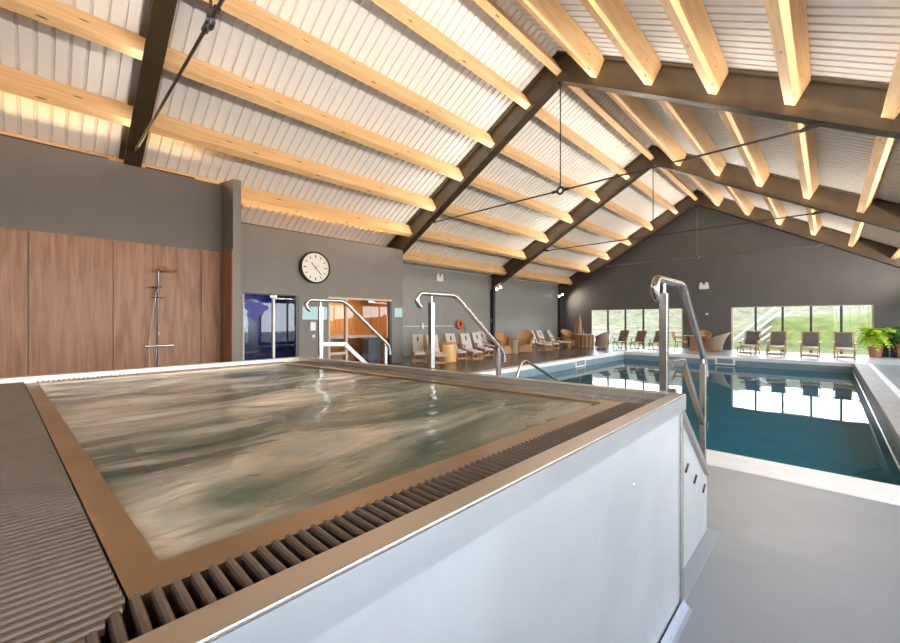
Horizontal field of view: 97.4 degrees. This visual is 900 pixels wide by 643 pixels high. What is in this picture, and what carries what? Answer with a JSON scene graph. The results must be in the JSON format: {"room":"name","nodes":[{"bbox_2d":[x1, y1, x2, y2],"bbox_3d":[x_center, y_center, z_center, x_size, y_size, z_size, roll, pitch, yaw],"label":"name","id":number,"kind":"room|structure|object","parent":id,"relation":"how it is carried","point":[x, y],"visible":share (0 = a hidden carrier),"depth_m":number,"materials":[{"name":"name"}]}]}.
{"room":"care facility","nodes":[
{"label":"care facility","id":0,"kind":"room"},
{"bbox_2d":[0,135,221,375],"bbox_3d":[-7.972,-0.885,6.979,0.170,4.770,7.050,0,0,44],"label":"wall","id":1,"kind":"structure","parent":0,"point":[43,188],"depth_m":7.91,"materials":[{"name":"grey paint"}]},
{"bbox_2d":[0,228,27,377],"bbox_3d":[-8.063,-0.065,6.740,0.030,3.130,1.168,0,0,44],"label":"wall panel","id":2,"kind":"object","parent":1,"relation":"attached to","point":[13,243],"visible":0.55,"depth_m":7.02,"materials":[{"name":"brown wood"}]},
{"bbox_2d":[0,134,108,159],"bbox_3d":[-8.124,-3.295,6.813,0.100,0.030,3.400,0,0,44],"label":"uplight","id":3,"kind":"object","parent":1,"relation":"on","point":[0,134],"visible":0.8,"depth_m":7.42,"materials":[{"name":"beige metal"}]},
{"bbox_2d":[29,232,112,374],"bbox_3d":[-7.248,-0.065,7.591,0.030,3.130,1.164,0,0,44],"label":"wall panel","id":4,"kind":"object","parent":1,"relation":"attached to","point":[71,278],"visible":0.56,"depth_m":7.55,"materials":[{"name":"brown wood"}]},
{"bbox_2d":[0,227,220,252],"bbox_3d":[-6.974,-1.643,7.872,0.036,0.025,4.320,0,0,44],"label":"cladding","id":5,"kind":"object","parent":1,"relation":"attached to","point":[0,227],"visible":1,"depth_m":7.87,"materials":[{"name":"brown wood"}]},
{"bbox_2d":[113,241,200,369],"bbox_3d":[-6.303,-0.065,8.577,0.030,3.130,1.543,0,0,44],"label":"wall panel","id":6,"kind":"object","parent":1,"relation":"attached to","point":[134,265],"visible":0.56,"depth_m":8.51,"materials":[{"name":"brown wood"}]},
{"bbox_2d":[145,266,177,366],"bbox_3d":[-6.095,-0.042,8.379,0.545,2.262,0.540,0,0,44],"label":"shower","id":7,"kind":"object","parent":6,"relation":"attached to","point":[158,269],"visible":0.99,"depth_m":8.43,"materials":[{"name":"silver metal"}]},
{"bbox_2d":[201,251,219,362],"bbox_3d":[-5.624,-0.065,9.286,0.030,3.130,0.397,0,0,44],"label":"wall panel","id":8,"kind":"object","parent":1,"relation":"attached to","point":[210,261],"visible":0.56,"depth_m":9.27,"materials":[{"name":"brown wood"}]},
{"bbox_2d":[219,179,240,360],"bbox_3d":[-5.186,-0.925,9.309,0.970,4.850,0.170,0,0,44],"label":"wall","id":9,"kind":"structure","parent":0,"point":[231,189],"depth_m":9.00,"materials":[{"name":"grey paint"}]},
{"bbox_2d":[221,249,232,361],"bbox_3d":[-5.184,-0.065,9.171,0.765,3.130,0.023,0,0,44],"label":"cladding","id":10,"kind":"object","parent":9,"relation":"attached to","point":[227,256],"visible":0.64,"depth_m":9.10,"materials":[{"name":"brown wood"}]},
{"bbox_2d":[244,294,386,360],"bbox_3d":[-4.640,0.150,13.197,1.600,2.700,5.880,0,0,44],"label":"wall","id":11,"kind":"structure","parent":0,"point":[258,334],"depth_m":13.18,"materials":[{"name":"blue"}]},
{"bbox_2d":[241,223,402,362],"bbox_3d":[-4.328,-0.585,12.808,1.808,4.170,6.701,0,0,36],"label":"wall","id":12,"kind":"structure","parent":0,"point":[270,257],"depth_m":12.27,"materials":[{"name":"grey paint"}]},
{"bbox_2d":[243,293,298,359],"bbox_3d":[-5.128,0.180,11.358,0.100,1.940,1.590,0,0,44],"label":"window","id":13,"kind":"structure","parent":12,"relation":"in","point":[255,310],"depth_m":11.35,"materials":[{"name":"grey"}]},
{"bbox_2d":[299,252,329,283],"bbox_3d":[-4.157,-1.660,12.180,0.145,0.970,0.970,0,0,44],"label":"wall clock","id":14,"kind":"object","parent":12,"relation":"attached to","point":[314,267],"visible":1,"depth_m":12.14,"materials":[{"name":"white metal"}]},
{"bbox_2d":[302,306,326,319],"bbox_3d":[-4.184,-0.260,12.248,0.012,0.400,0.820,0,0,44],"label":"wall sign","id":15,"kind":"object","parent":12,"relation":"attached to","point":[313,314],"visible":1,"depth_m":12.18,"materials":[{"name":"teal"}]},
{"bbox_2d":[328,297,391,362],"bbox_3d":[-3.028,0.355,13.515,0.169,2.290,2.530,0,0,44],"label":"door","id":16,"kind":"structure","parent":12,"relation":"in","point":[389,302],"depth_m":13.08,"materials":[{"name":"grey"}]},
{"bbox_2d":[0,0,899,284],"bbox_3d":[3.651,-4.736,11.184,16.800,4.788,29.603,0,0,44],"label":"ceiling","id":17,"kind":"structure","parent":0,"point":[362,30],"depth_m":9.31,"materials":[{"name":"white metal"}]},
{"bbox_2d":[403,265,557,355],"bbox_3d":[-2.396,-0.478,16.870,0.200,3.955,29.050,0,0,44],"label":"wall","id":18,"kind":"structure","parent":0,"point":[520,305],"depth_m":20.50,"materials":[{"name":"grey paint"}]},
{"bbox_2d":[352,343,899,642],"bbox_3d":[3.598,1.560,11.128,16.400,0.120,29.050,0,0,44],"label":"floor","id":19,"kind":"structure","parent":0,"point":[744,591],"depth_m":2.51,"materials":[{"name":"grey tile"}]},
{"bbox_2d":[118,0,177,167],"bbox_3d":[-2.735,-2.780,4.517,16.400,8.560,0.290,0,0,44],"label":"roof frame","id":20,"kind":"object","parent":19,"relation":"on","point":[157,15],"visible":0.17,"depth_m":6.99,"materials":[{"name":"brown paint"}]},
{"bbox_2d":[0,130,123,162],"bbox_3d":[-9.009,-3.361,6.801,0.367,0.476,5.358,0,0,44],"label":"purlin","id":21,"kind":"object","parent":20,"relation":"attached to","point":[112,158],"visible":0.02,"depth_m":8.01,"materials":[{"name":"brown wood"}]},
{"bbox_2d":[0,64,133,126],"bbox_3d":[-8.106,-4.066,5.936,0.367,0.476,5.358,0,0,44],"label":"purlin","id":22,"kind":"object","parent":20,"relation":"attached to","point":[17,82],"visible":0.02,"depth_m":7.05,"materials":[{"name":"brown wood"}]},
{"bbox_2d":[0,0,145,59],"bbox_3d":[-7.182,-4.787,5.051,0.367,0.476,5.358,0,0,44],"label":"purlin","id":23,"kind":"object","parent":20,"relation":"attached to","point":[54,13],"visible":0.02,"depth_m":6.28,"materials":[{"name":"brown wood"}]},
{"bbox_2d":[134,0,224,151],"bbox_3d":[-2.735,-4.843,4.517,10.066,3.013,0.120,0,0,44],"label":"rod","id":24,"kind":"object","parent":20,"relation":"attached to","point":[213,12],"visible":1,"depth_m":4.90,"materials":[{"name":"black metal"}]},
{"bbox_2d":[141,163,411,236],"bbox_3d":[-4.325,-3.361,11.690,0.367,0.476,8.136,0,0,44],"label":"purlin","id":25,"kind":"object","parent":20,"relation":"attached to","point":[250,196],"visible":0.56,"depth_m":11.75,"materials":[{"name":"brown wood"}]},
{"bbox_2d":[149,112,435,210],"bbox_3d":[-3.422,-4.066,10.825,0.367,0.476,8.136,0,0,44],"label":"purlin","id":26,"kind":"object","parent":20,"relation":"attached to","point":[163,125],"visible":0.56,"depth_m":9.77,"materials":[{"name":"brown wood"}]},
{"bbox_2d":[163,47,463,181],"bbox_3d":[-2.498,-4.787,9.940,0.367,0.476,8.136,0,0,44],"label":"purlin","id":27,"kind":"object","parent":20,"relation":"attached to","point":[197,70],"visible":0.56,"depth_m":8.80,"materials":[{"name":"brown wood"}]},
{"bbox_2d":[203,0,494,147],"bbox_3d":[-1.595,-5.492,9.075,0.367,0.476,8.136,0,0,44],"label":"purlin","id":28,"kind":"object","parent":20,"relation":"attached to","point":[246,11],"visible":1,"depth_m":8.25,"materials":[{"name":"brown wood"}]},
{"bbox_2d":[370,0,530,109],"bbox_3d":[-0.693,-6.197,8.211,0.367,0.476,8.136,0,0,44],"label":"purlin","id":29,"kind":"object","parent":20,"relation":"attached to","point":[397,9],"visible":1,"depth_m":8.77,"materials":[{"name":"brown wood"}]},
{"bbox_2d":[473,0,561,75],"bbox_3d":[-0.007,-6.733,7.553,0.367,0.476,8.136,0,0,44],"label":"purlin","id":30,"kind":"object","parent":20,"relation":"attached to","point":[490,7],"visible":1,"depth_m":9.04,"materials":[{"name":"brown wood"}]},
{"bbox_2d":[516,0,604,77],"bbox_3d":[0.824,-6.231,6.758,0.367,0.476,8.136,0,0,44],"label":"purlin","id":31,"kind":"object","parent":20,"relation":"attached to","point":[549,14],"visible":0.92,"depth_m":8.43,"materials":[{"name":"brown wood"}]},
{"bbox_2d":[580,0,661,85],"bbox_3d":[1.734,-5.521,5.886,0.367,0.476,8.136,0,0,44],"label":"purlin","id":32,"kind":"object","parent":20,"relation":"attached to","point":[613,17],"visible":1,"depth_m":7.53,"materials":[{"name":"brown wood"}]},
{"bbox_2d":[764,0,810,105],"bbox_3d":[3.481,-4.156,4.212,0.367,0.476,8.136,0,0,44],"label":"purlin","id":33,"kind":"object","parent":20,"relation":"attached to","point":[787,19],"visible":0.92,"depth_m":5.78,"materials":[{"name":"brown wood"}]},
{"bbox_2d":[244,350,293,359],"bbox_3d":[-5.982,1.225,12.136,0.530,0.550,2.450,0,0,44],"label":"bench","id":34,"kind":"object","parent":19,"relation":"on","point":[283,353],"visible":0.14,"depth_m":12.14,"materials":[{"name":"blue tile"}]},
{"bbox_2d":[0,356,685,642],"bbox_3d":[-1.210,0.940,2.133,3.619,1.120,3.307,0,0,44],"label":"hot tub","id":35,"kind":"object","parent":19,"relation":"on","point":[569,528],"visible":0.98,"depth_m":0.91,"materials":[{"name":"metal"}]},
{"bbox_2d":[40,365,596,560],"bbox_3d":[-1.025,0.432,2.385,3.089,0.025,2.018,0,0,44],"label":"water","id":36,"kind":"object","parent":35,"relation":"in","point":[194,460],"visible":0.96,"depth_m":1.52,"materials":[{"name":"liquid"}]},
{"bbox_2d":[304,298,391,363],"bbox_3d":[-1.100,0.402,4.431,0.041,1.296,1.107,0,0,44],"label":"handrail","id":37,"kind":"object","parent":35,"relation":"attached to","point":[321,343],"visible":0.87,"depth_m":4.29,"materials":[{"name":"metal"}]},
{"bbox_2d":[660,600,691,642],"bbox_3d":[0.103,1.480,0.875,0.042,0.040,3.307,0,0,44],"label":"baseboard","id":38,"kind":"structure","parent":35,"relation":"attached to","point":[673,633],"depth_m":1.93,"materials":[{"name":"grey"}]},
{"bbox_2d":[363,337,380,362],"bbox_3d":[-2.841,1.040,14.382,0.380,0.920,0.560,0,0,44],"label":"heater","id":39,"kind":"object","parent":19,"relation":"on","point":[371,346],"visible":0.91,"depth_m":14.22,"materials":[{"name":"grey metal"}]},
{"bbox_2d":[410,334,426,363],"bbox_3d":[-1.151,1.000,14.540,0.558,1.034,1.378,0,0,-9],"label":"lounger","id":40,"kind":"object","parent":19,"relation":"on","point":[417,340],"visible":0.94,"depth_m":14.87,"materials":[{"name":"brown wood"}]},
{"bbox_2d":[425,335,446,365],"bbox_3d":[-0.499,1.000,13.924,0.558,1.034,1.378,0,0,-16],"label":"lounger","id":41,"kind":"object","parent":19,"relation":"on","point":[438,353],"visible":0.68,"depth_m":14.21,"materials":[{"name":"brown wood"}]},
{"bbox_2d":[439,342,456,362],"bbox_3d":[-0.065,1.127,14.533,0.650,0.745,0.650,0,0,44],"label":"table","id":42,"kind":"object","parent":19,"relation":"on","point":[449,349],"visible":0.9,"depth_m":14.27,"materials":[{"name":"brown wood"}]},
{"bbox_2d":[443,333,466,361],"bbox_3d":[0.208,1.000,15.407,0.558,1.034,1.378,0,0,-21],"label":"lounger","id":43,"kind":"object","parent":19,"relation":"on","point":[450,337],"visible":0.61,"depth_m":15.78,"materials":[{"name":"brown wood"}]},
{"bbox_2d":[458,333,482,361],"bbox_3d":[0.809,1.000,15.413,0.558,1.034,1.378,0,0,-21],"label":"lounger","id":44,"kind":"object","parent":19,"relation":"on","point":[465,338],"visible":0.91,"depth_m":15.71,"materials":[{"name":"brown wood"}]},
{"bbox_2d":[470,332,493,357],"bbox_3d":[1.362,1.000,16.822,0.558,1.034,1.378,0,0,-22],"label":"lounger","id":45,"kind":"object","parent":19,"relation":"on","point":[476,336],"visible":0.92,"depth_m":17.09,"materials":[{"name":"brown wood"}]},
{"bbox_2d":[494,332,510,353],"bbox_3d":[2.406,0.974,18.177,0.784,0.992,0.761,0,0,-21],"label":"wicker armchair","id":46,"kind":"object","parent":19,"relation":"on","point":[503,339],"visible":0.81,"depth_m":18.28,"materials":[{"name":"brown wicker"}]},
{"bbox_2d":[317,356,709,566],"bbox_3d":[0.198,0.936,3.556,3.518,1.129,0.988,0,0,38],"label":"steps","id":47,"kind":"structure","parent":19,"relation":"on","point":[696,469],"depth_m":2.54,"materials":[{"name":"metal"}]},
{"bbox_2d":[414,290,505,375],"bbox_3d":[0.140,0.427,3.499,0.041,1.346,1.187,0,0,44],"label":"handrail","id":48,"kind":"object","parent":47,"relation":"attached to","point":[431,305],"visible":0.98,"depth_m":3.19,"materials":[{"name":"metal"}]},
{"bbox_2d":[651,275,708,462],"bbox_3d":[1.461,0.392,2.462,0.041,1.276,1.197,0,0,44],"label":"handrail","id":49,"kind":"object","parent":47,"relation":"attached to","point":[700,405],"visible":0.96,"depth_m":2.44,"materials":[{"name":"metal"}]},
{"bbox_2d":[516,330,533,351],"bbox_3d":[3.678,0.944,19.305,0.852,1.052,0.828,0,0,14],"label":"wicker armchair","id":50,"kind":"object","parent":19,"relation":"on","point":[526,337],"visible":0.91,"depth_m":19.41,"materials":[{"name":"brown wicker"}]},
{"bbox_2d":[560,329,574,345],"bbox_3d":[7.186,0.964,24.045,0.920,1.012,0.895,0,0,-26],"label":"wicker armchair","id":51,"kind":"object","parent":19,"relation":"on","point":[567,335],"visible":0.8,"depth_m":24.01,"materials":[{"name":"brown wicker"}]},
{"bbox_2d":[575,334,594,347],"bbox_3d":[7.918,1.115,23.227,1.140,0.770,1.140,0,0,44],"label":"table","id":52,"kind":"object","parent":19,"relation":"on","point":[584,340],"visible":0.95,"depth_m":22.89,"materials":[{"name":"brown wood"}]},
{"bbox_2d":[595,331,609,346],"bbox_3d":[8.898,1.014,22.957,0.818,0.911,0.794,0,0,-36],"label":"wicker armchair","id":53,"kind":"object","parent":19,"relation":"on","point":[601,339],"visible":1,"depth_m":22.73,"materials":[{"name":"beige wicker"}]},
{"bbox_2d":[612,330,629,348],"bbox_3d":[9.489,1.007,21.930,0.934,1.019,0.558,0,0,-37],"label":"garden chair","id":54,"kind":"object","parent":19,"relation":"on","point":[623,336],"visible":0.99,"depth_m":22.01,"materials":[{"name":"brown wood"}]},
{"bbox_2d":[629,331,646,349],"bbox_3d":[10.126,1.007,21.251,0.934,1.019,0.558,0,0,-37],"label":"garden chair","id":55,"kind":"object","parent":19,"relation":"on","point":[641,335],"visible":0.99,"depth_m":21.32,"materials":[{"name":"brown wood"}]},
{"bbox_2d":[386,51,899,254],"bbox_3d":[2.910,-2.780,10.410,16.400,8.560,0.290,0,0,44],"label":"roof frame","id":56,"kind":"object","parent":19,"relation":"on","point":[845,101],"visible":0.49,"depth_m":8.34,"materials":[{"name":"brown paint"}]},
{"bbox_2d":[403,251,506,275],"bbox_3d":[0.252,-2.672,18.232,0.367,0.476,7.596,0,0,44],"label":"purlin","id":57,"kind":"object","parent":56,"relation":"attached to","point":[409,256],"visible":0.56,"depth_m":17.90,"materials":[{"name":"brown wood"}]},
{"bbox_2d":[419,229,525,259],"bbox_3d":[1.133,-3.361,17.388,0.367,0.476,7.596,0,0,44],"label":"purlin","id":58,"kind":"object","parent":56,"relation":"attached to","point":[429,235],"visible":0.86,"depth_m":16.99,"materials":[{"name":"brown wood"}]},
{"bbox_2d":[442,204,548,242],"bbox_3d":[2.036,-4.066,16.523,0.367,0.476,7.596,0,0,44],"label":"purlin","id":59,"kind":"object","parent":56,"relation":"attached to","point":[452,210],"visible":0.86,"depth_m":16.17,"materials":[{"name":"brown wood"}]},
{"bbox_2d":[469,176,572,222],"bbox_3d":[2.960,-4.787,15.638,0.367,0.476,7.596,0,0,44],"label":"purlin","id":60,"kind":"object","parent":56,"relation":"attached to","point":[479,182],"visible":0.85,"depth_m":15.15,"materials":[{"name":"brown wood"}]},
{"bbox_2d":[499,144,599,202],"bbox_3d":[3.863,-5.492,14.773,0.367,0.476,7.596,0,0,44],"label":"purlin","id":61,"kind":"object","parent":56,"relation":"attached to","point":[508,150],"visible":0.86,"depth_m":14.17,"materials":[{"name":"brown wood"}]},
{"bbox_2d":[534,108,629,179],"bbox_3d":[4.765,-6.197,13.908,0.367,0.476,7.596,0,0,44],"label":"purlin","id":62,"kind":"object","parent":56,"relation":"attached to","point":[542,114],"visible":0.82,"depth_m":13.35,"materials":[{"name":"brown wood"}]},
{"bbox_2d":[568,86,653,160],"bbox_3d":[5.451,-6.733,13.251,0.367,0.476,7.596,0,0,44],"label":"purlin","id":63,"kind":"object","parent":56,"relation":"attached to","point":[582,93],"visible":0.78,"depth_m":12.89,"materials":[{"name":"brown wood"}]},
{"bbox_2d":[429,79,822,223],"bbox_3d":[2.910,-4.843,10.410,10.066,3.013,0.120,0,0,44],"label":"rod","id":64,"kind":"object","parent":56,"relation":"attached to","point":[814,125],"visible":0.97,"depth_m":9.22,"materials":[{"name":"black metal"}]},
{"bbox_2d":[606,92,685,165],"bbox_3d":[6.282,-6.231,12.456,0.367,0.476,7.596,0,0,44],"label":"purlin","id":65,"kind":"object","parent":56,"relation":"attached to","point":[634,107],"visible":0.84,"depth_m":12.35,"materials":[{"name":"brown wood"}]},
{"bbox_2d":[657,100,725,175],"bbox_3d":[7.192,-5.521,11.584,0.367,0.476,7.596,0,0,44],"label":"purlin","id":66,"kind":"object","parent":56,"relation":"attached to","point":[683,116],"visible":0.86,"depth_m":11.40,"materials":[{"name":"brown wood"}]},
{"bbox_2d":[659,0,728,94],"bbox_3d":[2.615,-4.832,5.042,0.367,0.476,8.136,0,0,44],"label":"purlin","id":67,"kind":"object","parent":56,"relation":"attached to","point":[690,20],"visible":1,"depth_m":6.65,"materials":[{"name":"brown wood"}]},
{"bbox_2d":[788,121,818,198],"bbox_3d":[8.939,-4.156,9.910,0.367,0.476,7.596,0,0,44],"label":"purlin","id":68,"kind":"object","parent":56,"relation":"attached to","point":[804,144],"visible":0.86,"depth_m":9.76,"materials":[{"name":"brown wood"}]},
{"bbox_2d":[881,45,899,119],"bbox_3d":[4.348,-3.479,3.382,0.367,0.476,8.136,0,0,44],"label":"purlin","id":69,"kind":"object","parent":56,"relation":"attached to","point":[891,109],"visible":1,"depth_m":5.75,"materials":[{"name":"brown wood"}]},
{"bbox_2d":[490,145,899,348],"bbox_3d":[8.181,-2.780,15.912,16.400,8.560,0.290,0,0,44],"label":"roof frame","id":70,"kind":"object","parent":19,"relation":"on","point":[885,214],"visible":0.86,"depth_m":14.38,"materials":[{"name":"brown paint"}]},
{"bbox_2d":[512,270,572,284],"bbox_3d":[5.447,-2.672,23.655,0.367,0.476,7.376,0,0,44],"label":"purlin","id":71,"kind":"object","parent":70,"relation":"attached to","point":[525,274],"visible":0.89,"depth_m":23.58,"materials":[{"name":"brown wood"}]},
{"bbox_2d":[531,255,589,272],"bbox_3d":[6.328,-3.361,22.811,0.367,0.476,7.376,0,0,44],"label":"purlin","id":72,"kind":"object","parent":70,"relation":"attached to","point":[541,259],"visible":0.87,"depth_m":22.73,"materials":[{"name":"brown wood"}]},
{"bbox_2d":[553,239,609,259],"bbox_3d":[7.231,-4.066,21.946,0.367,0.476,7.376,0,0,44],"label":"purlin","id":73,"kind":"object","parent":70,"relation":"attached to","point":[563,243],"visible":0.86,"depth_m":21.93,"materials":[{"name":"brown wood"}]},
{"bbox_2d":[578,220,630,245],"bbox_3d":[8.155,-4.787,21.061,0.367,0.476,7.376,0,0,44],"label":"purlin","id":74,"kind":"object","parent":70,"relation":"attached to","point":[585,224],"visible":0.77,"depth_m":20.88,"materials":[{"name":"brown wood"}]},
{"bbox_2d":[603,201,652,229],"bbox_3d":[9.058,-5.492,20.196,0.367,0.476,7.376,0,0,44],"label":"purlin","id":75,"kind":"object","parent":70,"relation":"attached to","point":[610,205],"visible":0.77,"depth_m":20.02,"materials":[{"name":"brown wood"}]},
{"bbox_2d":[632,179,677,213],"bbox_3d":[9.961,-6.197,19.331,0.367,0.476,7.376,0,0,44],"label":"purlin","id":76,"kind":"object","parent":70,"relation":"attached to","point":[637,183],"visible":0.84,"depth_m":19.16,"materials":[{"name":"brown wood"}]},
{"bbox_2d":[658,167,697,200],"bbox_3d":[10.647,-6.733,18.674,0.367,0.476,7.376,0,0,44],"label":"purlin","id":77,"kind":"object","parent":70,"relation":"attached to","point":[672,176],"visible":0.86,"depth_m":18.83,"materials":[{"name":"brown wood"}]},
{"bbox_2d":[543,163,824,251],"bbox_3d":[8.181,-4.843,15.912,10.066,3.013,0.120,0,0,44],"label":"rod","id":78,"kind":"object","parent":70,"relation":"attached to","point":[820,211],"visible":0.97,"depth_m":15.61,"materials":[{"name":"black metal"}]},
{"bbox_2d":[687,175,723,205],"bbox_3d":[11.477,-6.231,17.879,0.367,0.476,7.376,0,0,44],"label":"purlin","id":79,"kind":"object","parent":70,"relation":"attached to","point":[705,186],"visible":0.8,"depth_m":18.45,"materials":[{"name":"brown wood"}]},
{"bbox_2d":[717,110,769,186],"bbox_3d":[8.073,-4.832,10.740,0.367,0.476,7.596,0,0,44],"label":"purlin","id":80,"kind":"object","parent":70,"relation":"attached to","point":[738,125],"visible":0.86,"depth_m":10.55,"materials":[{"name":"brown wood"}]},
{"bbox_2d":[762,195,786,224],"bbox_3d":[13.268,-4.832,16.163,0.367,0.476,7.376,0,0,44],"label":"purlin","id":81,"kind":"object","parent":70,"relation":"attached to","point":[775,206],"visible":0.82,"depth_m":16.61,"materials":[{"name":"brown wood"}]},
{"bbox_2d":[805,207,821,234],"bbox_3d":[14.134,-4.156,15.333,0.367,0.476,7.376,0,0,44],"label":"purlin","id":82,"kind":"object","parent":70,"relation":"attached to","point":[814,221],"visible":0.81,"depth_m":15.96,"materials":[{"name":"brown wood"}]},
{"bbox_2d":[848,220,864,246],"bbox_3d":[15.001,-3.479,14.503,0.367,0.476,7.376,0,0,44],"label":"purlin","id":83,"kind":"object","parent":70,"relation":"attached to","point":[857,229],"visible":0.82,"depth_m":14.85,"materials":[{"name":"brown wood"}]},
{"bbox_2d":[857,136,896,212],"bbox_3d":[9.806,-3.479,9.080,0.367,0.476,7.596,0,0,44],"label":"purlin","id":84,"kind":"object","parent":70,"relation":"attached to","point":[883,147],"visible":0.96,"depth_m":8.67,"materials":[{"name":"brown wood"}]},
{"bbox_2d":[501,354,899,462],"bbox_3d":[6.412,2.110,11.493,8.200,0.980,14.890,0,0,44],"label":"basin","id":85,"kind":"object","parent":19,"relation":"in","point":[804,367],"visible":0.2,"depth_m":14.88,"materials":[{"name":"tile"}]},
{"bbox_2d":[469,351,624,374],"bbox_3d":[3.534,1.554,14.444,0.280,0.132,14.930,0,0,44],"label":"edging","id":86,"kind":"object","parent":85,"relation":"on","point":[569,360],"visible":0.45,"depth_m":14.34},
{"bbox_2d":[524,359,899,485],"bbox_3d":[6.412,1.860,11.493,7.960,0.001,14.650,0,0,44],"label":"pool water","id":87,"kind":"object","parent":85,"relation":"in","point":[821,421],"visible":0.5,"depth_m":7.99,"materials":[{"name":"teal liquid"}]},
{"bbox_2d":[624,351,866,366],"bbox_3d":[11.699,1.554,16.766,8.300,0.132,0.280,0,0,44],"label":"edging","id":88,"kind":"object","parent":85,"relation":"on","point":[845,364],"visible":0.73,"depth_m":15.80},
{"bbox_2d":[707,449,899,505],"bbox_3d":[1.166,1.554,5.987,8.600,0.132,0.560,0,0,44],"label":"edging","id":89,"kind":"object","parent":85,"relation":"on","point":[848,485],"depth_m":3.77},
{"bbox_2d":[852,370,899,471],"bbox_3d":[9.199,1.700,8.705,0.078,0.036,14.100,0,0,44],"label":"grab rail","id":90,"kind":"object","parent":85,"relation":"attached to","point":[890,447],"visible":0.95,"depth_m":6.26,"materials":[{"name":"silver metal"}]},
{"bbox_2d":[854,363,899,446],"bbox_3d":[9.409,1.554,8.622,0.340,0.132,14.650,0,0,44],"label":"edging","id":91,"kind":"object","parent":85,"relation":"on","point":[887,402],"visible":1,"depth_m":7.74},
{"bbox_2d":[684,528,719,599],"bbox_3d":[1.539,1.498,2.470,0.085,0.004,1.003,0,0,44],"label":"floor strip","id":92,"kind":"object","parent":19,"relation":"on","point":[693,567],"visible":0.57,"depth_m":2.48,"materials":[{"name":"grey plastic"}]},
{"bbox_2d":[706,332,729,350],"bbox_3d":[13.308,0.999,19.586,0.996,0.942,1.041,0,0,44],"label":"wicker armchair","id":93,"kind":"object","parent":19,"relation":"on","point":[715,343],"visible":1,"depth_m":19.37,"materials":[{"name":"beige wicker"}]},
{"bbox_2d":[557,190,899,343],"bbox_3d":[13.300,-2.780,21.256,16.400,8.560,0.290,0,0,44],"label":"roof frame","id":94,"kind":"object","parent":19,"relation":"on","point":[864,247],"visible":0.78,"depth_m":19.96,"materials":[{"name":"brown paint"}]},
{"bbox_2d":[605,203,825,266],"bbox_3d":[13.300,-4.843,21.256,10.066,3.013,0.120,0,0,44],"label":"rod","id":95,"kind":"object","parent":94,"relation":"attached to","point":[697,203],"visible":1,"depth_m":20.90,"materials":[{"name":"metal"}]},
{"bbox_2d":[723,185,753,214],"bbox_3d":[12.387,-5.521,17.007,0.367,0.476,7.376,0,0,44],"label":"purlin","id":96,"kind":"object","parent":94,"relation":"attached to","point":[740,197],"visible":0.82,"depth_m":17.58,"materials":[{"name":"brown wood"}]},
{"bbox_2d":[737,331,761,355],"bbox_3d":[13.677,0.981,18.071,1.601,1.073,0.680,0,0,-40],"label":"deck chair","id":97,"kind":"object","parent":19,"relation":"on","point":[752,339],"visible":1,"depth_m":18.30,"materials":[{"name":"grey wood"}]},
{"bbox_2d":[766,331,787,356],"bbox_3d":[14.407,0.981,17.441,1.601,1.073,0.680,0,0,-44],"label":"deck chair","id":98,"kind":"object","parent":19,"relation":"on","point":[777,337],"visible":1,"depth_m":17.72,"materials":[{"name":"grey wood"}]},
{"bbox_2d":[799,332,820,358],"bbox_3d":[15.202,0.981,16.679,0.680,1.073,1.601,0,0,44],"label":"deck chair","id":99,"kind":"object","parent":19,"relation":"on","point":[811,340],"visible":1,"depth_m":16.98,"materials":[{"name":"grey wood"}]},
{"bbox_2d":[832,332,856,360],"bbox_3d":[15.912,0.981,15.929,0.680,1.073,1.601,0,0,42],"label":"deck chair","id":100,"kind":"object","parent":19,"relation":"on","point":[843,340],"visible":1,"depth_m":16.25,"materials":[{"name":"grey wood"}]},
{"bbox_2d":[854,325,897,357],"bbox_3d":[17.844,0.824,16.555,1.369,1.353,1.250,0,0,44],"label":"potted fern","id":101,"kind":"object","parent":19,"relation":"on","point":[870,336],"visible":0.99,"depth_m":16.40,"materials":[{"name":"green plant"}]},
{"bbox_2d":[867,346,883,357],"bbox_3d":[17.835,1.280,16.565,0.504,0.440,0.500,0,0,44],"label":"pot","id":102,"kind":"object","parent":101,"relation":"attached to","point":[872,351],"depth_m":16.43,"materials":[{"name":"ceramic"}]},
{"bbox_2d":[868,364,899,397],"bbox_3d":[9.478,1.557,8.362,0.120,0.126,15.490,0,0,44],"label":"edging","id":103,"kind":"object","parent":19,"relation":"on","point":[886,380],"visible":0.62,"depth_m":9.84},
{"bbox_2d":[882,327,899,357],"bbox_3d":[18.435,0.857,16.325,0.997,1.287,0.897,0,0,44],"label":"potted palm","id":104,"kind":"object","parent":19,"relation":"on","point":[892,354],"visible":0.34,"depth_m":16.30,"materials":[{"name":"green plant"}]},
{"bbox_2d":[562,205,899,356],"bbox_3d":[13.732,-2.790,21.707,16.800,8.580,0.250,0,0,44],"label":"wall","id":105,"kind":"structure","parent":0,"point":[825,274],"depth_m":20.73,"materials":[{"name":"grey paint"}]},
{"bbox_2d":[591,308,682,347],"bbox_3d":[11.213,0.375,24.073,5.356,2.250,0.100,0,0,44],"label":"window","id":106,"kind":"structure","parent":105,"relation":"in","point":[625,310],"depth_m":24.37,"materials":[{"name":"grey"}]},
{"bbox_2d":[731,304,873,355],"bbox_3d":[16.580,0.375,18.931,5.129,2.250,0.100,0,0,44],"label":"window","id":107,"kind":"structure","parent":105,"relation":"in","point":[872,305],"depth_m":18.98,"materials":[{"name":"grey"}]},
{"label":"outside","id":108,"kind":"structure","parent":0,"visible":0},
{"bbox_2d":[593,305,870,355],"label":"window","id":109,"kind":"structure","parent":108,"point":[825,319],"depth_m":29.12,"materials":[{"name":"glass"}]},
{"bbox_2d":[593,326,681,341],"bbox_3d":[13.046,1.075,29.809,13.600,1.450,0.140,0,0,44],"label":"fence","id":110,"kind":"object","parent":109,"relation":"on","point":[611,336],"visible":0.1,"depth_m":29.33,"materials":[{"name":"white metal"}]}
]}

